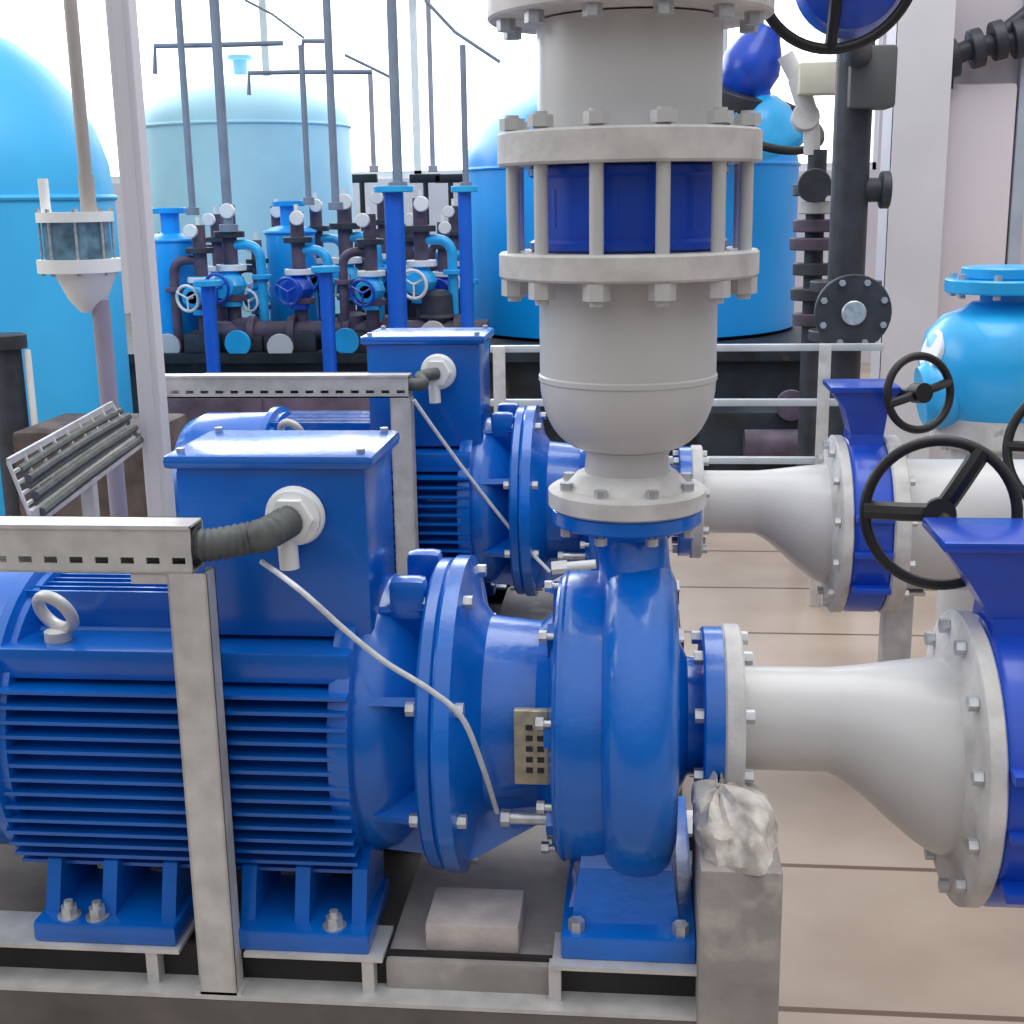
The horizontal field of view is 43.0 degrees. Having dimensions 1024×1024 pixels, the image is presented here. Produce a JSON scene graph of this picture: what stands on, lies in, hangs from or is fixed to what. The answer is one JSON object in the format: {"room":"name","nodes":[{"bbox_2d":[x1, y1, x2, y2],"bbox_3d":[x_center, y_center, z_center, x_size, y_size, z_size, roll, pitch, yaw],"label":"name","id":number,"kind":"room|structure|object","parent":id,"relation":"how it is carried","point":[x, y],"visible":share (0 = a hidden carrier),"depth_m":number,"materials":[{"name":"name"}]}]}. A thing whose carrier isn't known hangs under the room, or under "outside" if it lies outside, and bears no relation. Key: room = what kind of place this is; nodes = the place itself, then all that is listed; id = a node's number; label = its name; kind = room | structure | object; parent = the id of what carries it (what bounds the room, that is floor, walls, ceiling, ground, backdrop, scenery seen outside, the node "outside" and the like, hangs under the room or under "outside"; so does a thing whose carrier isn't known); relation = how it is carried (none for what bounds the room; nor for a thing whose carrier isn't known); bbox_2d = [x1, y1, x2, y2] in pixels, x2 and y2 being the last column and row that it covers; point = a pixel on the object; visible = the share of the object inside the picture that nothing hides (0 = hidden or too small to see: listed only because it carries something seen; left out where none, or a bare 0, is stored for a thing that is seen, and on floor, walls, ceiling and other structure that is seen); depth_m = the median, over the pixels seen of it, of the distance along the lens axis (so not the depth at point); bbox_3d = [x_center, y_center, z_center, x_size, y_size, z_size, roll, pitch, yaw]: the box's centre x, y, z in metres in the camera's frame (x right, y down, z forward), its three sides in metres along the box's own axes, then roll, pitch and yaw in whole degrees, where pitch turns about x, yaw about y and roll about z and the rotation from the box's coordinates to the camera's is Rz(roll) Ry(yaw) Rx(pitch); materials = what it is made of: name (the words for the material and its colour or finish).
{"room":"mechanical room","nodes":[
{"label":"mechanical room","id":0,"kind":"room"},
{"bbox_2d":[152,40,283,73],"bbox_3d":[-1.546,-2.385,6.816,0.713,0.153,0.026,0,13,6],"label":"bracket","id":1,"kind":"object","parent":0,"point":[276,42],"visible":0.82,"depth_m":6.79,"materials":[{"name":"metal"}]},
{"bbox_2d":[298,45,314,204],"bbox_3d":[-1.084,-2.020,6.806,0.061,0.803,0.059,0,13,6],"label":"pipe","id":2,"kind":"object","parent":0,"point":[308,200],"visible":1,"depth_m":6.80,"materials":[{"name":"metal"}]},
{"bbox_2d":[322,0,343,209],"bbox_3d":[-0.949,-3.002,6.505,0.081,2.905,0.079,0,13,6],"label":"pipe","id":3,"kind":"object","parent":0,"point":[335,204],"visible":1,"depth_m":6.71,"materials":[{"name":"metal"}]},
{"bbox_2d":[368,70,378,171],"bbox_3d":[-0.891,-2.486,8.276,0.062,0.623,0.061,0,13,6],"label":"pipe","id":4,"kind":"object","parent":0,"point":[373,168],"visible":0.96,"depth_m":8.27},
{"bbox_2d":[247,70,371,94],"bbox_3d":[-1.077,-2.284,6.896,0.684,0.124,0.023,0,13,6],"label":"bracket","id":5,"kind":"object","parent":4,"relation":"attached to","point":[260,72],"visible":0.86,"depth_m":6.88,"materials":[{"name":"metal"}]},
{"bbox_2d":[426,0,437,171],"bbox_3d":[-0.531,-3.788,7.927,0.062,3.319,0.061,0,13,6],"label":"pipe","id":6,"kind":"object","parent":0,"point":[432,167],"visible":1,"depth_m":8.19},
{"bbox_2d":[424,0,500,62],"bbox_3d":[-0.269,-2.607,7.048,0.414,0.343,0.020,0,13,6],"label":"wire","id":7,"kind":"object","parent":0,"point":[427,2],"visible":1,"depth_m":7.05,"materials":[{"name":"metal"}]},
{"bbox_2d":[113,33,886,363],"bbox_3d":[1.070,-3.158,10.604,18.000,3.890,0.200,0,13,6],"label":"wall","id":8,"kind":"structure","parent":0,"point":[438,192],"depth_m":10.79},
{"bbox_2d":[0,0,119,183],"bbox_3d":[-3.881,-3.699,10.936,1.241,1.834,0.070,0,13,6],"label":"window","id":9,"kind":"structure","parent":8,"relation":"in","point":[38,27],"depth_m":10.86,"materials":[{"name":"white glass"}]},
{"bbox_2d":[136,0,265,104],"bbox_3d":[-2.646,-3.690,10.814,1.241,1.834,0.070,0,13,6],"label":"window","id":10,"kind":"structure","parent":8,"relation":"in","point":[240,20],"depth_m":10.74,"materials":[{"name":"white glass"}]},
{"bbox_2d":[262,0,417,178],"bbox_3d":[-1.410,-3.681,10.692,1.241,1.834,0.070,0,13,6],"label":"window","id":11,"kind":"structure","parent":8,"relation":"in","point":[359,27],"depth_m":10.67,"materials":[{"name":"white glass"}]},
{"bbox_2d":[412,0,536,173],"bbox_3d":[-0.175,-3.672,10.570,1.241,1.834,0.070,0,13,6],"label":"window","id":12,"kind":"structure","parent":8,"relation":"in","point":[492,85],"depth_m":10.59,"materials":[{"name":"white glass"}]},
{"bbox_2d":[723,0,881,170],"bbox_3d":[2.296,-3.654,10.326,1.241,1.834,0.070,0,13,6],"label":"window","id":13,"kind":"structure","parent":8,"relation":"in","point":[788,12],"depth_m":10.34,"materials":[{"name":"white glass"}]},
{"bbox_2d":[552,364,1023,1023],"bbox_3d":[0.557,0.084,5.647,18.000,0.100,13.000,0,13,6],"label":"floor","id":14,"kind":"structure","parent":0,"point":[869,935],"depth_m":2.63,"materials":[{"name":"beige tile"}]},
{"bbox_2d":[0,332,28,515],"bbox_3d":[-1.742,-0.157,4.581,0.150,0.935,0.150,0,13,6],"label":"dark standpipe","id":15,"kind":"object","parent":14,"relation":"on","point":[14,417],"visible":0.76,"depth_m":4.49,"materials":[{"name":"metal"}]},
{"bbox_2d":[23,350,37,425],"bbox_3d":[-1.663,-0.130,4.579,0.024,0.881,0.024,0,13,6],"label":"pipe","id":16,"kind":"object","parent":14,"relation":"on","point":[27,353],"visible":0.34,"depth_m":4.50,"materials":[{"name":"white plastic"}]},
{"bbox_2d":[0,36,132,515],"bbox_3d":[-2.361,-1.008,5.369,1.454,2.244,1.454,0,13,6],"label":"storage tank","id":17,"kind":"object","parent":14,"relation":"on","point":[38,139],"visible":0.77,"depth_m":4.99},
{"bbox_2d":[6,401,143,515],"bbox_3d":[-0.812,0.296,2.569,0.059,0.959,0.587,0,13,2],"label":"cable tray","id":18,"kind":"object","parent":14,"relation":"on","point":[87,460],"visible":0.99,"depth_m":2.43,"materials":[{"name":"metal"}]},
{"bbox_2d":[35,0,127,516],"bbox_3d":[-1.058,-0.849,3.106,0.196,2.256,0.196,0,13,6],"label":"pipe","id":19,"kind":"object","parent":14,"relation":"on","point":[77,245],"visible":0.94,"depth_m":3.10,"materials":[{"name":"white plastic"}]},
{"bbox_2d":[13,413,186,516],"bbox_3d":[-1.383,0.009,4.481,0.459,0.647,0.400,0,13,6],"label":"crate","id":20,"kind":"object","parent":14,"relation":"on","point":[133,465],"visible":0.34,"depth_m":4.25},
{"bbox_2d":[105,0,175,516],"bbox_3d":[-0.764,-0.476,2.696,0.088,2.400,0.070,0,13,6],"label":"support post","id":21,"kind":"object","parent":14,"relation":"on","point":[121,15],"visible":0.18,"depth_m":2.66,"materials":[{"name":"metal"}]},
{"bbox_2d":[193,279,221,371],"bbox_3d":[-1.536,-0.695,6.704,0.143,0.990,0.143,0,13,6],"label":"standpipe","id":22,"kind":"object","parent":14,"relation":"on","point":[208,293],"visible":0.42,"depth_m":6.61,"materials":[{"name":"metal"}]},
{"bbox_2d":[167,372,368,422],"bbox_3d":[-0.941,-0.232,5.459,0.841,0.649,0.510,0,13,6],"label":"plinth","id":23,"kind":"object","parent":14,"relation":"on","point":[193,408],"visible":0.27,"depth_m":5.16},
{"bbox_2d":[311,265,339,371],"bbox_3d":[-0.928,-0.721,6.637,0.143,1.053,0.143,0,13,6],"label":"standpipe","id":24,"kind":"object","parent":14,"relation":"on","point":[325,272],"visible":0.51,"depth_m":6.55,"materials":[{"name":"metal"}]},
{"bbox_2d":[0,825,696,1023],"bbox_3d":[-0.562,0.719,2.063,1.711,0.362,0.550,0,13,6],"label":"concrete plinth","id":25,"kind":"object","parent":14,"relation":"on","point":[518,863],"visible":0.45,"depth_m":1.77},
{"bbox_2d":[425,887,524,952],"bbox_3d":[-0.049,0.565,1.804,0.128,0.042,0.100,0,13,6],"label":"concrete block","id":26,"kind":"object","parent":25,"relation":"on","point":[458,919],"visible":1,"depth_m":1.76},
{"bbox_2d":[0,810,696,1020],"bbox_3d":[-0.337,0.569,1.979,1.249,0.060,0.500,0,13,6],"label":"base frame","id":27,"kind":"object","parent":14,"relation":"on","point":[577,987],"visible":0.46,"depth_m":1.75,"materials":[{"name":"metal"}]},
{"bbox_2d":[131,567,248,995],"bbox_3d":[-0.417,0.358,1.701,0.104,0.589,0.040,0,13,6],"label":"support post","id":28,"kind":"object","parent":27,"relation":"on","point":[193,605],"depth_m":1.68,"materials":[{"name":"metal"}]},
{"bbox_2d":[0,516,205,573],"bbox_3d":[-0.542,0.040,1.641,0.297,0.062,0.052,0,13,6],"label":"cable tray","id":29,"kind":"object","parent":28,"relation":"attached to","point":[61,544],"visible":1,"depth_m":1.62,"materials":[{"name":"metal"}]},
{"bbox_2d":[0,427,495,953],"bbox_3d":[-0.471,0.213,1.907,0.858,0.668,0.450,0,13,6],"label":"motor","id":30,"kind":"object","parent":27,"relation":"on","point":[329,745],"visible":0.82,"depth_m":1.74,"materials":[{"name":"blue metal"}]},
{"bbox_2d":[178,505,302,563],"bbox_3d":[-0.342,0.031,1.634,0.160,0.063,0.068,-5,14,-16],"label":"conduit","id":31,"kind":"object","parent":30,"relation":"attached to","point":[268,532],"visible":0.96,"depth_m":1.62,"materials":[{"name":"grey rubber"}]},
{"bbox_2d":[259,559,498,813],"bbox_3d":[-0.166,0.247,1.659,0.301,0.368,0.115,-2,13,-4],"label":"cable","id":32,"kind":"object","parent":30,"relation":"attached to","point":[300,590],"visible":1,"depth_m":1.60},
{"bbox_2d":[430,509,725,963],"bbox_3d":[0.107,0.267,1.857,0.383,0.568,0.461,0,13,6],"label":"pump","id":33,"kind":"object","parent":27,"relation":"on","point":[581,718],"visible":0.98,"depth_m":1.72,"materials":[{"name":"blue metal"}]},
{"bbox_2d":[499,246,759,546],"bbox_3d":[0.156,-0.160,1.754,0.340,0.380,0.340,0,13,6],"label":"pipe reducer","id":34,"kind":"object","parent":33,"relation":"on","point":[628,382],"visible":0.98,"depth_m":1.65,"materials":[{"name":"grey paint"}]},
{"bbox_2d":[499,106,760,306],"bbox_3d":[0.152,-0.397,1.698,0.331,0.232,0.326,0,13,6],"label":"valve","id":35,"kind":"object","parent":34,"relation":"on","point":[660,207],"visible":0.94,"depth_m":1.59,"materials":[{"name":"blue paint"}]},
{"bbox_2d":[487,0,774,168],"bbox_3d":[0.149,-0.574,1.656,0.360,0.254,0.360,0,13,6],"label":"riser pipe","id":36,"kind":"object","parent":35,"relation":"on","point":[628,59],"visible":0.94,"depth_m":1.55,"materials":[{"name":"metal"}]},
{"bbox_2d":[689,609,1008,907],"bbox_3d":[0.456,0.341,1.844,0.400,0.410,0.410,0,13,6],"label":"suction reducer","id":37,"kind":"object","parent":33,"relation":"attached to","point":[923,740],"visible":0.94,"depth_m":1.74,"materials":[{"name":"grey paint"}]},
{"bbox_2d":[352,174,377,269],"bbox_3d":[-1.117,-1.773,9.942,0.240,1.573,0.050,0,13,6],"label":"floodlight","id":38,"kind":"object","parent":14,"relation":"on","point":[361,179],"visible":0.44,"depth_m":9.75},
{"bbox_2d":[374,186,412,327],"bbox_3d":[-0.572,-0.904,6.557,0.194,1.436,0.194,0,13,6],"label":"standpipe","id":39,"kind":"object","parent":14,"relation":"on","point":[393,195],"visible":0.42,"depth_m":6.43,"materials":[{"name":"metal"}]},
{"bbox_2d":[386,0,406,185],"bbox_3d":[-0.613,-3.016,6.416,0.100,2.770,0.098,0,13,6],"label":"pipe","id":40,"kind":"object","parent":39,"relation":"on","point":[391,5],"visible":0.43,"depth_m":6.61,"materials":[{"name":"metal"}]},
{"bbox_2d":[409,174,439,234],"bbox_3d":[-0.635,-1.766,9.896,0.240,1.564,0.050,0,13,6],"label":"floodlight","id":41,"kind":"object","parent":14,"relation":"on","point":[425,179],"visible":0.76,"depth_m":9.71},
{"bbox_2d":[435,174,462,205],"bbox_3d":[-0.447,-1.763,9.877,0.240,1.561,0.050,0,13,6],"label":"floodlight","id":42,"kind":"object","parent":14,"relation":"on","point":[450,179],"visible":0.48,"depth_m":9.69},
{"bbox_2d":[125,309,801,464],"bbox_3d":[-0.575,-0.900,8.346,4.740,0.598,3.140,0,13,6],"label":"platform","id":43,"kind":"object","parent":14,"relation":"on","point":[736,379],"depth_m":6.79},
{"bbox_2d":[162,333,183,352],"bbox_3d":[-1.821,-0.912,7.053,0.220,0.142,0.280,0,13,6],"label":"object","id":44,"kind":"object","parent":43,"relation":"on","point":[171,343],"visible":0.35,"depth_m":6.91,"materials":[{"name":"metal"}]},
{"bbox_2d":[152,207,198,335],"bbox_3d":[-1.834,-1.267,7.062,0.322,0.752,0.322,0,13,6],"label":"vessel","id":45,"kind":"object","parent":43,"relation":"on","point":[170,244],"visible":0.51,"depth_m":6.94,"materials":[{"name":"paint"}]},
{"bbox_2d":[174,0,199,214],"bbox_3d":[-1.722,-3.020,6.578,0.071,2.959,0.069,0,13,6],"label":"pipe","id":46,"kind":"object","parent":45,"relation":"attached to","point":[192,209],"visible":1,"depth_m":6.78,"materials":[{"name":"metal"}]},
{"bbox_2d":[166,217,222,352],"bbox_3d":[-1.703,-1.180,6.797,0.288,0.701,0.347,0,13,6],"label":"valve assembly","id":47,"kind":"object","parent":43,"relation":"on","point":[194,342],"visible":0.8,"depth_m":6.84,"materials":[{"name":"metal"}]},
{"bbox_2d":[202,207,226,320],"bbox_3d":[-1.747,-1.349,7.402,0.288,0.752,0.347,0,13,6],"label":"valve assembly","id":48,"kind":"object","parent":43,"relation":"on","point":[213,220],"visible":0.16,"depth_m":7.42,"materials":[{"name":"metal"}]},
{"bbox_2d":[205,203,271,320],"bbox_3d":[-1.455,-1.252,6.869,0.317,0.800,0.382,0,13,6],"label":"valve assembly","id":49,"kind":"object","parent":43,"relation":"on","point":[230,294],"visible":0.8,"depth_m":6.92,"materials":[{"name":"metal"}]},
{"bbox_2d":[209,0,237,231],"bbox_3d":[-1.520,-2.949,6.523,0.100,3.019,0.098,0,13,6],"label":"pipe","id":50,"kind":"object","parent":49,"relation":"on","point":[214,8],"visible":1,"depth_m":6.71,"materials":[{"name":"metal"}]},
{"bbox_2d":[222,317,263,353],"bbox_3d":[-1.429,-0.939,6.955,0.220,0.189,0.280,0,13,6],"label":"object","id":51,"kind":"object","parent":43,"relation":"on","point":[237,341],"visible":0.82,"depth_m":6.83,"materials":[{"name":"metal"}]},
{"bbox_2d":[225,330,250,353],"bbox_3d":[-1.437,-0.895,6.874,0.140,0.140,0.100,0,13,6],"label":"outlet","id":52,"kind":"object","parent":51,"relation":"attached to","point":[237,341],"depth_m":6.83,"materials":[{"name":"paint"}]},
{"bbox_2d":[144,54,356,318],"bbox_3d":[-1.862,-2.283,9.146,1.492,1.762,1.492,0,13,6],"label":"storage tank","id":53,"kind":"object","parent":43,"relation":"on","point":[264,126],"visible":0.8,"depth_m":8.49,"materials":[{"name":"metal"}]},
{"bbox_2d":[241,280,259,318],"label":"valve assembly","id":54,"kind":"object","parent":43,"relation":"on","point":[251,303],"depth_m":7.05,"materials":[{"name":"metal"}]},
{"bbox_2d":[264,334,293,352],"bbox_3d":[-1.203,-0.896,6.943,0.220,0.143,0.280,0,13,6],"label":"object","id":55,"kind":"object","parent":43,"relation":"on","point":[277,343],"visible":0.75,"depth_m":6.80,"materials":[{"name":"metal"}]},
{"bbox_2d":[263,201,318,320],"bbox_3d":[-1.241,-1.357,7.342,0.301,0.778,0.301,0,13,6],"label":"vessel","id":56,"kind":"object","parent":43,"relation":"on","point":[278,253],"visible":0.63,"depth_m":7.23,"materials":[{"name":"paint"}]},
{"bbox_2d":[275,204,337,350],"bbox_3d":[-1.079,-1.219,6.793,0.302,0.759,0.364,0,13,6],"label":"valve assembly","id":57,"kind":"object","parent":43,"relation":"on","point":[297,291],"visible":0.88,"depth_m":6.83,"materials":[{"name":"metal"}]},
{"bbox_2d":[307,193,337,247],"label":"valve assembly","id":58,"kind":"object","parent":43,"relation":"on","point":[315,211],"depth_m":7.33,"materials":[{"name":"metal"}]},
{"bbox_2d":[329,188,362,264],"label":"valve assembly","id":59,"kind":"object","parent":43,"relation":"on","point":[344,225],"depth_m":7.04,"materials":[{"name":"metal"}]},
{"bbox_2d":[336,311,366,352],"bbox_3d":[-0.853,-0.952,6.894,0.220,0.208,0.280,0,13,6],"label":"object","id":60,"kind":"object","parent":43,"relation":"on","point":[347,339],"visible":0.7,"depth_m":6.77,"materials":[{"name":"metal"}]},
{"bbox_2d":[336,328,358,352],"bbox_3d":[-0.861,-0.898,6.815,0.140,0.140,0.100,0,13,6],"label":"outlet","id":61,"kind":"object","parent":60,"relation":"attached to","point":[347,340],"depth_m":6.77,"materials":[{"name":"paint"}]},
{"bbox_2d":[218,314,488,341],"bbox_3d":[-0.858,-0.962,6.903,1.474,0.170,0.170,0,13,6],"label":"pipe","id":62,"kind":"object","parent":43,"relation":"on","point":[253,328],"visible":0.4,"depth_m":6.87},
{"bbox_2d":[348,256,361,310],"label":"valve assembly","id":63,"kind":"object","parent":43,"relation":"on","point":[352,270],"depth_m":7.07,"materials":[{"name":"metal"}]},
{"bbox_2d":[334,206,386,352],"bbox_3d":[-0.796,-1.194,6.703,0.288,0.743,0.347,0,13,6],"label":"valve assembly","id":64,"kind":"object","parent":43,"relation":"on","point":[369,292],"visible":0.91,"depth_m":6.74,"materials":[{"name":"metal"}]},
{"bbox_2d":[370,192,385,266],"label":"valve assembly","id":65,"kind":"object","parent":43,"relation":"on","point":[377,199],"depth_m":7.29,"materials":[{"name":"metal"}]},
{"bbox_2d":[405,232,413,260],"label":"valve assembly","id":66,"kind":"object","parent":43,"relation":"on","point":[409,255],"depth_m":7.41,"materials":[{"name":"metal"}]},
{"bbox_2d":[405,190,459,319],"bbox_3d":[-0.428,-1.254,6.765,0.317,0.820,0.382,0,13,6],"label":"valve assembly","id":67,"kind":"object","parent":43,"relation":"on","point":[420,279],"visible":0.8,"depth_m":6.80,"materials":[{"name":"metal"}]},
{"bbox_2d":[419,289,454,327],"bbox_3d":[-0.396,-1.008,6.835,0.220,0.308,0.280,0,13,6],"label":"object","id":68,"kind":"object","parent":43,"relation":"on","point":[437,304],"visible":0.45,"depth_m":6.79,"materials":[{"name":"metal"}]},
{"bbox_2d":[431,244,447,290],"label":"valve assembly","id":69,"kind":"object","parent":43,"relation":"on","point":[442,280],"depth_m":7.10,"materials":[{"name":"metal"}]},
{"bbox_2d":[443,199,458,250],"label":"valve assembly","id":70,"kind":"object","parent":43,"relation":"on","point":[450,213],"depth_m":7.25,"materials":[{"name":"metal"}]},
{"bbox_2d":[468,89,800,340],"bbox_3d":[0.701,-1.914,7.737,1.984,1.617,1.984,0,13,6],"label":"storage tank","id":71,"kind":"object","parent":43,"relation":"on","point":[770,309],"visible":0.19,"depth_m":7.21,"materials":[{"name":"metal"}]},
{"bbox_2d":[722,23,824,159],"bbox_3d":[1.142,-2.147,6.713,0.578,0.676,1.086,-8,15,-27],"label":"valve","id":72,"kind":"object","parent":71,"relation":"attached to","point":[751,65],"visible":0.59,"depth_m":6.39,"materials":[{"name":"paint"}]},
{"bbox_2d":[451,186,477,327],"bbox_3d":[-0.222,-0.899,6.523,0.133,1.430,0.133,0,13,6],"label":"standpipe","id":73,"kind":"object","parent":14,"relation":"on","point":[464,192],"visible":0.49,"depth_m":6.41,"materials":[{"name":"metal"}]},
{"bbox_2d":[460,45,471,185],"bbox_3d":[-0.245,-2.019,6.670,0.060,0.713,0.059,0,13,6],"label":"pipe","id":74,"kind":"object","parent":73,"relation":"on","point":[463,81],"visible":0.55,"depth_m":6.66,"materials":[{"name":"metal"}]},
{"bbox_2d":[488,587,681,795],"bbox_3d":[-0.442,0.418,3.252,1.711,0.392,0.550,0,13,6],"label":"concrete plinth","id":75,"kind":"object","parent":14,"relation":"on","point":[539,607],"visible":0.15,"depth_m":3.18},
{"bbox_2d":[487,580,684,648],"bbox_3d":[-0.217,0.253,3.164,1.249,0.060,0.500,0,13,6],"label":"base frame","id":76,"kind":"object","parent":14,"relation":"on","point":[498,598],"visible":0.15,"depth_m":3.33,"materials":[{"name":"metal"}]},
{"bbox_2d":[173,325,545,595],"bbox_3d":[-0.351,-0.102,3.092,0.858,0.668,0.450,0,13,6],"label":"motor","id":77,"kind":"object","parent":76,"relation":"on","point":[454,519],"visible":0.27,"depth_m":2.91,"materials":[{"name":"metal"}]},
{"bbox_2d":[403,367,439,390],"bbox_3d":[-0.196,-0.287,2.820,0.096,0.045,0.049,-12,17,-38],"label":"conduit","id":78,"kind":"object","parent":77,"relation":"attached to","point":[420,382],"visible":0.94,"depth_m":2.81,"materials":[{"name":"grey rubber"}]},
{"bbox_2d":[413,399,550,572],"bbox_3d":[-0.063,-0.059,2.856,0.295,0.393,0.057,-1,13,1],"label":"cable","id":79,"kind":"object","parent":77,"relation":"attached to","point":[415,402],"visible":0.89,"depth_m":2.87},
{"bbox_2d":[551,559,596,574],"bbox_3d":[0.137,0.121,2.877,0.100,0.034,0.030,0,13,6],"label":"plug","id":80,"kind":"object","parent":79,"relation":"attached to","point":[558,567],"visible":0.97,"depth_m":2.87,"materials":[{"name":"white plastic"}]},
{"bbox_2d":[390,396,418,574],"bbox_3d":[-0.233,0.041,2.877,0.058,0.596,0.036,0,13,6],"label":"support post","id":81,"kind":"object","parent":76,"relation":"on","point":[402,413],"visible":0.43,"depth_m":2.83,"materials":[{"name":"metal"}]},
{"bbox_2d":[165,373,411,397],"bbox_3d":[-0.502,-0.276,2.834,0.566,0.049,0.052,0,13,6],"label":"cable tray","id":82,"kind":"object","parent":81,"relation":"attached to","point":[178,385],"visible":0.81,"depth_m":2.81,"materials":[{"name":"metal"}]},
{"bbox_2d":[519,405,691,595],"bbox_3d":[0.226,-0.048,3.042,0.383,0.568,0.461,0,13,6],"label":"pump","id":83,"kind":"object","parent":76,"relation":"on","point":[543,460],"visible":0.17,"depth_m":2.94,"materials":[{"name":"blue metal"}]},
{"bbox_2d":[672,435,854,611],"bbox_3d":[0.575,0.025,3.030,0.400,0.410,0.410,0,13,6],"label":"suction reducer","id":84,"kind":"object","parent":83,"relation":"attached to","point":[806,512],"visible":0.92,"depth_m":2.93,"materials":[{"name":"metal"}]},
{"bbox_2d":[490,343,883,606],"bbox_3d":[0.577,-0.118,4.366,1.306,0.886,0.042,0,13,6],"label":"guard rail","id":85,"kind":"object","parent":14,"relation":"on","point":[823,400],"visible":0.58,"depth_m":4.28,"materials":[{"name":"metal"}]},
{"bbox_2d":[692,794,782,1023],"bbox_3d":[0.302,0.681,1.792,0.103,0.534,0.230,0,13,6],"label":"pedestal","id":86,"kind":"object","parent":14,"relation":"on","point":[738,915],"visible":0.55,"depth_m":1.64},
{"bbox_2d":[691,771,778,875],"bbox_3d":[0.295,0.388,1.713,0.117,0.076,0.223,0,13,6],"label":"bag","id":87,"kind":"object","parent":86,"relation":"on","point":[736,827],"visible":0.93,"depth_m":1.66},
{"bbox_2d":[696,389,798,469],"bbox_3d":[1.139,-0.348,6.146,0.511,0.490,0.520,0,13,6],"label":"machine","id":88,"kind":"object","parent":14,"relation":"on","point":[727,430],"visible":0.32,"depth_m":6.04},
{"bbox_2d":[789,149,830,465],"bbox_3d":[1.124,-0.579,4.899,0.180,1.517,0.210,0,13,6],"label":"pipe","id":89,"kind":"object","parent":14,"relation":"on","point":[813,186],"visible":0.74,"depth_m":4.79,"materials":[{"name":"metal"}]},
{"bbox_2d":[778,50,819,155],"bbox_3d":[1.040,-1.479,4.705,0.164,0.366,0.074,0,13,6],"label":"pipe elbow","id":90,"kind":"object","parent":89,"relation":"on","point":[805,116],"visible":0.93,"depth_m":4.68,"materials":[{"name":"grey paint"}]},
{"bbox_2d":[797,61,835,95],"bbox_3d":[1.117,-1.544,4.632,0.195,0.109,0.100,0,13,6],"label":"junction box","id":91,"kind":"object","parent":90,"relation":"attached to","point":[813,78],"visible":0.56,"depth_m":4.59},
{"bbox_2d":[808,38,897,437],"bbox_3d":[1.138,-0.956,4.363,0.255,2.500,0.330,0,13,6],"label":"pipe","id":92,"kind":"object","parent":14,"relation":"on","point":[851,306],"visible":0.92,"depth_m":4.30,"materials":[{"name":"metal"}]},
{"bbox_2d":[766,0,912,67],"bbox_3d":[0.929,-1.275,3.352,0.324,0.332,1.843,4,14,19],"label":"valve","id":93,"kind":"object","parent":92,"relation":"attached to","point":[857,24],"visible":0.93,"depth_m":2.64,"materials":[{"name":"blue paint"}]},
{"bbox_2d":[814,274,891,342],"bbox_3d":[1.135,-0.679,4.378,0.250,0.250,0.190,0,13,6],"label":"outlet","id":94,"kind":"object","parent":92,"relation":"attached to","point":[849,308],"depth_m":4.28,"materials":[{"name":"metal"}]},
{"bbox_2d":[877,589,924,661],"bbox_3d":[0.904,0.398,3.086,0.160,0.466,0.160,0,13,6],"label":"stand","id":95,"kind":"object","parent":14,"relation":"on","point":[895,629],"visible":0.09,"depth_m":3.03,"materials":[{"name":"concrete"}]},
{"bbox_2d":[877,435,1023,612],"bbox_3d":[1.287,0.030,2.959,0.913,0.410,0.410,0,13,6],"label":"pipe","id":96,"kind":"object","parent":95,"relation":"on","point":[915,551],"visible":0.3,"depth_m":2.86,"materials":[{"name":"metal"}]},
{"bbox_2d":[823,352,954,611],"bbox_3d":[0.847,-0.070,2.973,0.266,0.610,0.418,0,13,6],"label":"valve","id":97,"kind":"object","parent":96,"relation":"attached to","point":[864,404],"visible":0.74,"depth_m":2.84,"materials":[{"name":"blue paint"}]},
{"bbox_2d":[914,264,1023,623],"bbox_3d":[1.272,-0.062,3.474,0.424,1.169,0.410,0,13,6],"label":"tank","id":98,"kind":"object","parent":14,"relation":"on","point":[980,342],"visible":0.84,"depth_m":3.27,"materials":[{"name":"metal"}]},
{"bbox_2d":[1002,402,1023,499],"bbox_3d":[1.175,0.208,2.756,0.289,0.981,0.169,7,15,29],"label":"valve","id":99,"kind":"object","parent":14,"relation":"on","point":[1009,446],"visible":0.8,"depth_m":2.69,"materials":[{"name":"metal"}]},
{"bbox_2d":[870,0,955,458],"bbox_3d":[1.585,-1.602,5.101,0.209,3.400,0.235,0,13,6],"label":"column","id":100,"kind":"structure","parent":0,"point":[914,142],"depth_m":5.07,"materials":[{"name":"metal"}]},
{"bbox_2d":[953,0,1023,263],"bbox_3d":[2.857,-1.639,5.168,2.200,3.400,0.120,0,13,6],"label":"wall","id":101,"kind":"structure","parent":0,"point":[969,14],"depth_m":5.15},
{"bbox_2d":[929,83,1016,458],"bbox_3d":[1.879,-0.834,5.361,0.262,1.775,0.070,0,13,6],"label":"wall panel","id":102,"kind":"object","parent":101,"relation":"attached to","point":[981,116],"visible":0.31,"depth_m":5.21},
{"bbox_2d":[951,6,1023,88],"bbox_3d":[1.868,-1.827,5.057,0.405,0.337,0.150,0,13,6],"label":"pipe","id":103,"kind":"object","parent":101,"relation":"attached to","point":[1001,38],"visible":0.71,"depth_m":5.01,"materials":[{"name":"metal"}]},
{"bbox_2d":[1005,0,1023,263],"bbox_3d":[2.036,-1.431,5.213,0.050,3.000,0.050,0,13,6],"label":"conduit","id":104,"kind":"object","parent":101,"relation":"attached to","point":[1016,199],"visible":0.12,"depth_m":5.22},
{"bbox_3d":[1.167,0.346,1.774,0.913,0.410,0.410,0,13,6],"label":"pipe","id":105,"kind":"object","parent":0,"visible":0},
{"bbox_2d":[859,435,1023,907],"bbox_3d":[0.681,0.231,1.788,0.253,0.639,0.407,-6,14,-19],"label":"valve","id":106,"kind":"object","parent":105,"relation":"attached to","point":[987,554],"visible":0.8,"depth_m":1.72,"materials":[{"name":"blue paint"}]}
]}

